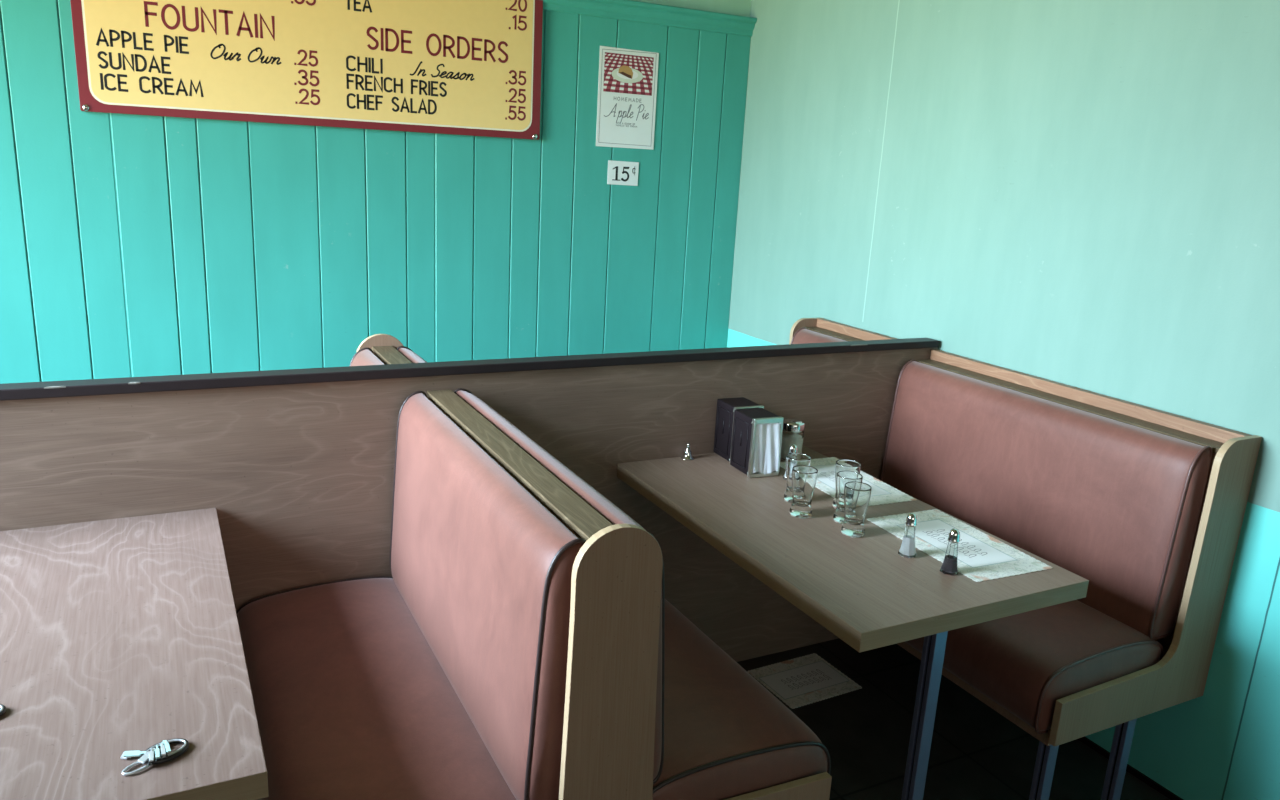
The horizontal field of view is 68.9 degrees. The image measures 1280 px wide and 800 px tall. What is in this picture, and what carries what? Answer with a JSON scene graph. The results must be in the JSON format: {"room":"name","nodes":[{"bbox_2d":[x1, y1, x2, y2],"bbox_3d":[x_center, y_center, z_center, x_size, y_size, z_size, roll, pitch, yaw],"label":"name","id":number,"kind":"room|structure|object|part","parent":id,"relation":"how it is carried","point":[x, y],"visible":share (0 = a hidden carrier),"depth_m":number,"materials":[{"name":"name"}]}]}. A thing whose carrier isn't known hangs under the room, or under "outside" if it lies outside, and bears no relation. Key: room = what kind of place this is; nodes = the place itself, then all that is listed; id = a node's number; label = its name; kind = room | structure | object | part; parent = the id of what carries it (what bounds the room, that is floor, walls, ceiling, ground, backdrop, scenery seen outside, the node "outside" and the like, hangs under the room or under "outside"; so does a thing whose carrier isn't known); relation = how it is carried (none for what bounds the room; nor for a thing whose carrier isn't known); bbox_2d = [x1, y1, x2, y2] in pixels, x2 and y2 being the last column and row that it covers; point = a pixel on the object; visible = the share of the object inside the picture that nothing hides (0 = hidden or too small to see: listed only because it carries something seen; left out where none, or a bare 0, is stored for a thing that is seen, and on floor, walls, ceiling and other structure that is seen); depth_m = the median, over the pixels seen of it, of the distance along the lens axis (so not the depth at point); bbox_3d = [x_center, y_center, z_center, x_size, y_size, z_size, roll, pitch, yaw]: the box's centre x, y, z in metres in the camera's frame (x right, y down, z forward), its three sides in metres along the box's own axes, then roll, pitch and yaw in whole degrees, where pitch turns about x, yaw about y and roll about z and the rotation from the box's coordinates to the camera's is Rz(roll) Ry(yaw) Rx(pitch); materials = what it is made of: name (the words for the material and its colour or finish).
{"room":"restaurant","nodes":[
{"label":"restaurant","id":0,"kind":"room"},
{"bbox_2d":[0,0,751,383],"bbox_3d":[-1.691,-0.726,3.192,4.983,2.850,0.120,-4,16,-27],"label":"wall","id":1,"kind":"structure","parent":0,"point":[131,245],"depth_m":3.50,"materials":[{"name":"green paint"}]},
{"bbox_2d":[70,0,542,139],"bbox_3d":[-1.073,-1.443,3.231,1.571,0.956,0.023,-4,16,-27],"label":"menu board","id":2,"kind":"object","parent":1,"relation":"attached to","point":[455,67],"visible":1,"depth_m":3.27,"materials":[{"name":"yellow paint"}]},
{"bbox_2d":[607,160,638,185],"bbox_3d":[-0.071,-0.953,3.918,0.144,0.099,0.003,-4,16,-27],"label":"price card","id":3,"kind":"object","parent":1,"relation":"attached to","point":[619,172],"visible":1,"depth_m":3.92,"materials":[{"name":"white paper"}]},
{"bbox_2d":[596,46,658,149],"bbox_3d":[-0.052,-1.241,3.846,0.269,0.389,0.003,-4,16,-27],"label":"poster","id":4,"kind":"object","parent":1,"relation":"attached to","point":[627,82],"visible":1,"depth_m":3.84,"materials":[{"name":"white paper"}]},
{"bbox_2d":[603,52,653,95],"bbox_3d":[-0.046,-1.335,3.821,0.223,0.150,0.001,-4,16,-27],"label":"picture","id":5,"kind":"object","parent":4,"relation":"attached to","point":[624,73],"depth_m":3.82},
{"bbox_2d":[543,0,756,36],"bbox_3d":[-1.622,-1.447,2.949,4.742,0.073,0.066,-4,16,-27],"label":"trim","id":6,"kind":"structure","parent":1,"relation":"attached to","point":[629,10],"depth_m":3.80,"materials":[{"name":"green paint"}]},
{"bbox_2d":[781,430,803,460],"bbox_3d":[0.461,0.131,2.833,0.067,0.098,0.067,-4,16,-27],"label":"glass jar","id":7,"kind":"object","parent":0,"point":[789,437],"depth_m":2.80,"materials":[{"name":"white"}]},
{"bbox_2d":[737,638,1169,799],"bbox_3d":[-0.461,1.383,1.100,4.983,0.060,5.853,-4,16,-27],"label":"floor","id":8,"kind":"structure","parent":0,"point":[977,753],"depth_m":2.73,"materials":[{"name":"tile"}]},
{"bbox_2d":[0,508,268,799],"bbox_3d":[-1.078,0.773,1.711,0.653,0.750,1.078,-4,16,-27],"label":"table","id":9,"kind":"object","parent":8,"relation":"on","point":[118,636],"visible":1,"depth_m":1.54,"materials":[{"name":"brown wood"}]},
{"bbox_2d":[0,704,5,715],"bbox_3d":[-0.972,0.468,1.394,0.040,0.009,0.040,-4,16,-27],"label":"round dish","id":10,"kind":"object","parent":9,"relation":"on","point":[2,707],"visible":1,"depth_m":1.40,"materials":[{"name":"metal"}]},
{"bbox_2d":[120,738,189,775],"bbox_3d":[-0.687,0.499,1.321,0.090,0.015,0.058,-7,18,-35],"label":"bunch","id":11,"kind":"object","parent":9,"relation":"on","point":[153,754],"visible":1,"depth_m":1.31,"materials":[{"name":"metal"}]},
{"bbox_2d":[349,334,426,365],"bbox_3d":[-0.709,0.365,2.795,1.062,1.041,0.563,-4,16,-27],"label":"bench","id":12,"kind":"object","parent":8,"relation":"on","point":[377,349],"visible":0.07,"depth_m":2.82,"materials":[{"name":"pink leather"}]},
{"bbox_3d":[-0.766,0.154,2.682,0.103,0.509,0.526,-4,16,-27],"label":"backrest","id":13,"kind":"part","parent":12,"relation":"part of","materials":[{"name":"pink leather"}]},
{"bbox_3d":[-0.824,0.140,2.987,0.992,0.713,0.018,-4,16,-27],"label":"panel","id":14,"kind":"part","parent":12,"relation":"part of","materials":[{"name":"brown wood"}]},
{"bbox_3d":[-0.610,0.142,2.762,0.103,0.509,0.526,-4,16,-27],"label":"backrest","id":15,"kind":"part","parent":12,"relation":"part of","materials":[{"name":"pink leather"}]},
{"bbox_2d":[0,338,938,661],"bbox_3d":[-1.119,0.467,2.252,4.734,1.069,0.061,-4,16,-27],"label":"wall","id":16,"kind":"structure","parent":8,"relation":"on","point":[295,466],"depth_m":2.37,"materials":[{"name":"brown wood"}]},
{"bbox_3d":[-1.096,-0.037,2.121,4.724,0.024,0.060,-4,16,-27],"label":"cap rail","id":17,"kind":"part","parent":16,"relation":"part of","materials":[{"name":"paint"}]},
{"bbox_2d":[236,388,831,799],"bbox_3d":[-0.300,0.574,2.067,1.062,1.041,1.077,-4,16,-27],"label":"bench","id":18,"kind":"object","parent":8,"relation":"on","point":[523,640],"visible":0.94,"depth_m":1.77,"materials":[{"name":"leather"}]},
{"bbox_3d":[-0.579,0.674,1.962,0.459,0.186,1.052,-4,16,-27],"label":"seat","id":19,"kind":"part","parent":18,"relation":"part of","materials":[{"name":"leather"}]},
{"bbox_3d":[-0.375,0.354,1.986,0.103,0.509,1.040,-4,16,-27],"label":"backrest","id":20,"kind":"part","parent":18,"relation":"part of","materials":[{"name":"leather"}]},
{"bbox_3d":[-0.218,0.342,2.066,0.103,0.509,1.040,-4,16,-27],"label":"backrest","id":21,"kind":"part","parent":18,"relation":"part of","materials":[{"name":"leather"}]},
{"bbox_3d":[-0.050,0.545,1.573,0.992,0.713,0.018,-4,16,-27],"label":"panel","id":22,"kind":"part","parent":18,"relation":"part of","materials":[{"name":"brown wood"}]},
{"bbox_3d":[-0.042,0.633,2.236,0.459,0.186,1.052,-4,16,-27],"label":"seat","id":23,"kind":"part","parent":18,"relation":"part of","materials":[{"name":"leather"}]},
{"bbox_2d":[748,653,861,708],"bbox_3d":[0.534,0.909,3.032,0.288,0.001,0.240,-5,16,-29],"label":"placemat","id":24,"kind":"object","parent":8,"relation":"on","point":[807,679],"visible":1,"depth_m":3.03,"materials":[{"name":"paper"}]},
{"bbox_2d":[789,317,896,343],"bbox_3d":[0.570,0.264,3.471,0.602,1.036,0.603,-4,16,-27],"label":"bench","id":25,"kind":"object","parent":8,"relation":"on","point":[804,330],"visible":0.09,"depth_m":3.57,"materials":[{"name":"brown wood"}]},
{"bbox_3d":[0.461,0.033,3.688,0.567,0.708,0.018,-4,16,-27],"label":"panel","id":26,"kind":"part","parent":25,"relation":"part of","materials":[{"name":"brown wood"}]},
{"bbox_3d":[0.717,0.035,3.462,0.103,0.509,0.566,-4,16,-27],"label":"backrest","id":27,"kind":"part","parent":25,"relation":"part of","materials":[{"name":"pink leather"}]},
{"bbox_2d":[617,445,1088,799],"bbox_3d":[0.450,0.657,2.492,0.653,0.750,1.078,-4,16,-27],"label":"table","id":28,"kind":"object","parent":8,"relation":"on","point":[870,596],"visible":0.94,"depth_m":2.11,"materials":[{"name":"brown wood"}]},
{"bbox_2d":[681,443,693,459],"bbox_3d":[0.143,0.152,2.785,0.041,0.047,0.041,-4,16,-27],"label":"bell","id":29,"kind":"object","parent":28,"relation":"on","point":[687,455],"visible":1,"depth_m":2.78,"materials":[{"name":"silver metal"}]},
{"bbox_2d":[713,397,763,461],"bbox_3d":[0.296,0.091,2.801,0.100,0.174,0.123,-3,16,-24],"label":"napkin dispenser","id":30,"kind":"object","parent":28,"relation":"on","point":[726,407],"visible":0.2,"depth_m":2.78,"materials":[{"name":"black metal"}]},
{"bbox_3d":[0.316,0.103,2.758,0.100,0.174,0.014,-3,16,-24],"label":"frame","id":31,"kind":"part","parent":30,"relation":"part of","materials":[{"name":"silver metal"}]},
{"bbox_2d":[730,408,783,477],"bbox_3d":[0.336,0.122,2.687,0.100,0.174,0.123,-3,16,-24],"label":"napkin dispenser","id":32,"kind":"object","parent":28,"relation":"on","point":[757,432],"visible":1,"depth_m":2.65,"materials":[{"name":"black metal"}]},
{"bbox_3d":[0.356,0.134,2.644,0.100,0.174,0.014,-3,16,-24],"label":"frame","id":33,"kind":"part","parent":32,"relation":"part of","materials":[{"name":"silver metal"}]},
{"bbox_2d":[783,444,797,479],"bbox_3d":[0.431,0.175,2.642,0.040,0.104,0.040,0,15,-11],"label":"salt shaker","id":34,"kind":"object","parent":28,"relation":"on","point":[793,448],"visible":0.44,"depth_m":2.62,"materials":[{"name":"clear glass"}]},
{"bbox_2d":[781,418,804,460],"bbox_3d":[0.462,0.119,2.830,0.070,0.122,0.070,-4,16,-27],"label":"sugar dispenser","id":35,"kind":"object","parent":28,"relation":"on","point":[793,429],"visible":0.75,"depth_m":2.80,"materials":[{"name":"clear glass"}]},
{"bbox_3d":[0.464,0.075,2.818,0.070,0.030,0.070,-4,16,-27],"label":"lid","id":36,"kind":"part","parent":35,"relation":"part of","materials":[{"name":"silver metal"}]},
{"bbox_2d":[784,453,810,502],"bbox_3d":[0.415,0.208,2.471,0.064,0.124,0.064,-4,16,-27],"label":"drinking glass","id":37,"kind":"object","parent":28,"relation":"on","point":[792,459],"visible":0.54,"depth_m":2.46,"materials":[{"name":"clear glass"}]},
{"bbox_2d":[789,465,817,518],"bbox_3d":[0.414,0.234,2.370,0.064,0.124,0.064,-4,16,-27],"label":"drinking glass","id":38,"kind":"object","parent":28,"relation":"on","point":[804,477],"visible":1,"depth_m":2.35,"materials":[{"name":"clear glass"}]},
{"bbox_2d":[832,459,860,508],"bbox_3d":[0.539,0.223,2.439,0.064,0.124,0.064,-4,16,-27],"label":"drinking glass","id":39,"kind":"object","parent":28,"relation":"on","point":[842,464],"visible":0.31,"depth_m":2.43,"materials":[{"name":"clear glass"}]},
{"bbox_2d":[833,471,862,523],"bbox_3d":[0.521,0.246,2.345,0.064,0.124,0.064,-4,16,-27],"label":"drinking glass","id":40,"kind":"object","parent":28,"relation":"on","point":[842,477],"visible":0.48,"depth_m":2.33,"materials":[{"name":"clear glass"}]},
{"bbox_2d":[780,457,916,505],"bbox_3d":[0.579,0.230,2.667,0.220,0.001,0.388,-3,16,-24],"label":"placemat","id":41,"kind":"object","parent":28,"relation":"on","point":[881,492],"visible":0.39,"depth_m":2.63,"materials":[{"name":"paper"}]},
{"bbox_2d":[841,481,871,537],"bbox_3d":[0.523,0.267,2.266,0.064,0.124,0.064,-4,16,-27],"label":"drinking glass","id":42,"kind":"object","parent":28,"relation":"on","point":[857,495],"visible":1,"depth_m":2.25,"materials":[{"name":"clear glass"}]},
{"bbox_2d":[898,513,916,557],"bbox_3d":[0.624,0.310,2.156,0.040,0.104,0.040,-1,15,-16],"label":"salt shaker","id":43,"kind":"object","parent":28,"relation":"on","point":[907,549],"visible":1,"depth_m":2.15,"materials":[{"name":"clear glass"}]},
{"bbox_3d":[0.636,0.785,2.120,0.034,0.706,0.034,-4,16,-27],"label":"leg","id":44,"kind":"part","parent":28,"relation":"part of","materials":[{"name":"metal"}]},
{"bbox_2d":[940,528,959,575],"bbox_3d":[0.695,0.335,2.075,0.040,0.104,0.040,-3,16,-22],"label":"pepper shaker","id":45,"kind":"object","parent":28,"relation":"on","point":[949,566],"visible":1,"depth_m":2.07,"materials":[{"name":"clear glass"}]},
{"bbox_3d":[0.694,0.348,2.078,0.040,0.078,0.040,9,15,22],"label":"glass","id":46,"kind":"part","parent":45,"relation":"part of","materials":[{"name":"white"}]},
{"bbox_2d":[867,509,1051,581],"bbox_3d":[0.763,0.344,2.260,0.234,0.001,0.388,-4,16,-25],"label":"placemat","id":47,"kind":"object","parent":28,"relation":"on","point":[981,557],"visible":0.86,"depth_m":2.23,"materials":[{"name":"paper"}]},
{"bbox_2d":[880,350,1261,799],"bbox_3d":[0.972,0.479,2.718,0.602,1.036,1.077,-4,16,-27],"label":"bench","id":48,"kind":"object","parent":8,"relation":"on","point":[1146,505],"visible":0.68,"depth_m":2.39,"materials":[{"name":"leather"}]},
{"bbox_3d":[0.910,0.667,2.751,0.390,0.040,1.038,-4,16,-27],"label":"seat rail","id":49,"kind":"part","parent":48,"relation":"part of","materials":[{"name":"brown leather"}]},
{"bbox_3d":[0.898,0.562,2.716,0.459,0.186,1.052,-4,16,-27],"label":"seat","id":50,"kind":"part","parent":48,"relation":"part of","materials":[{"name":"leather"}]},
{"bbox_3d":[0.980,0.958,2.282,0.032,0.328,0.032,-4,16,-27],"label":"leg","id":51,"kind":"part","parent":48,"relation":"part of","materials":[{"name":"metal"}]},
{"bbox_3d":[1.102,0.241,2.740,0.103,0.509,1.040,-4,16,-27],"label":"backrest","id":52,"kind":"part","parent":48,"relation":"part of","materials":[{"name":"brown leather"}]},
{"bbox_3d":[1.238,0.938,2.414,0.032,0.328,0.032,-4,16,-27],"label":"leg","id":53,"kind":"part","parent":48,"relation":"part of","materials":[{"name":"metal"}]},
{"bbox_3d":[1.237,0.449,2.232,0.567,0.708,0.018,-4,16,-27],"label":"panel","id":54,"kind":"part","parent":48,"relation":"part of","materials":[{"name":"brown wood"}]},
{"bbox_2d":[727,0,1279,799],"bbox_3d":[1.776,-0.190,1.843,0.120,2.850,5.853,-4,16,-27],"label":"wall","id":55,"kind":"structure","parent":0,"point":[1083,194],"depth_m":2.69,"materials":[{"name":"green paint"}]},
{"bbox_2d":[1078,736,1182,799],"bbox_3d":[1.644,1.184,2.165,0.008,0.018,5.613,-4,16,-27],"label":"baseboard","id":56,"kind":"structure","parent":55,"relation":"attached to","point":[1085,740],"depth_m":2.62,"materials":[{"name":"black ceramic"}]}
]}

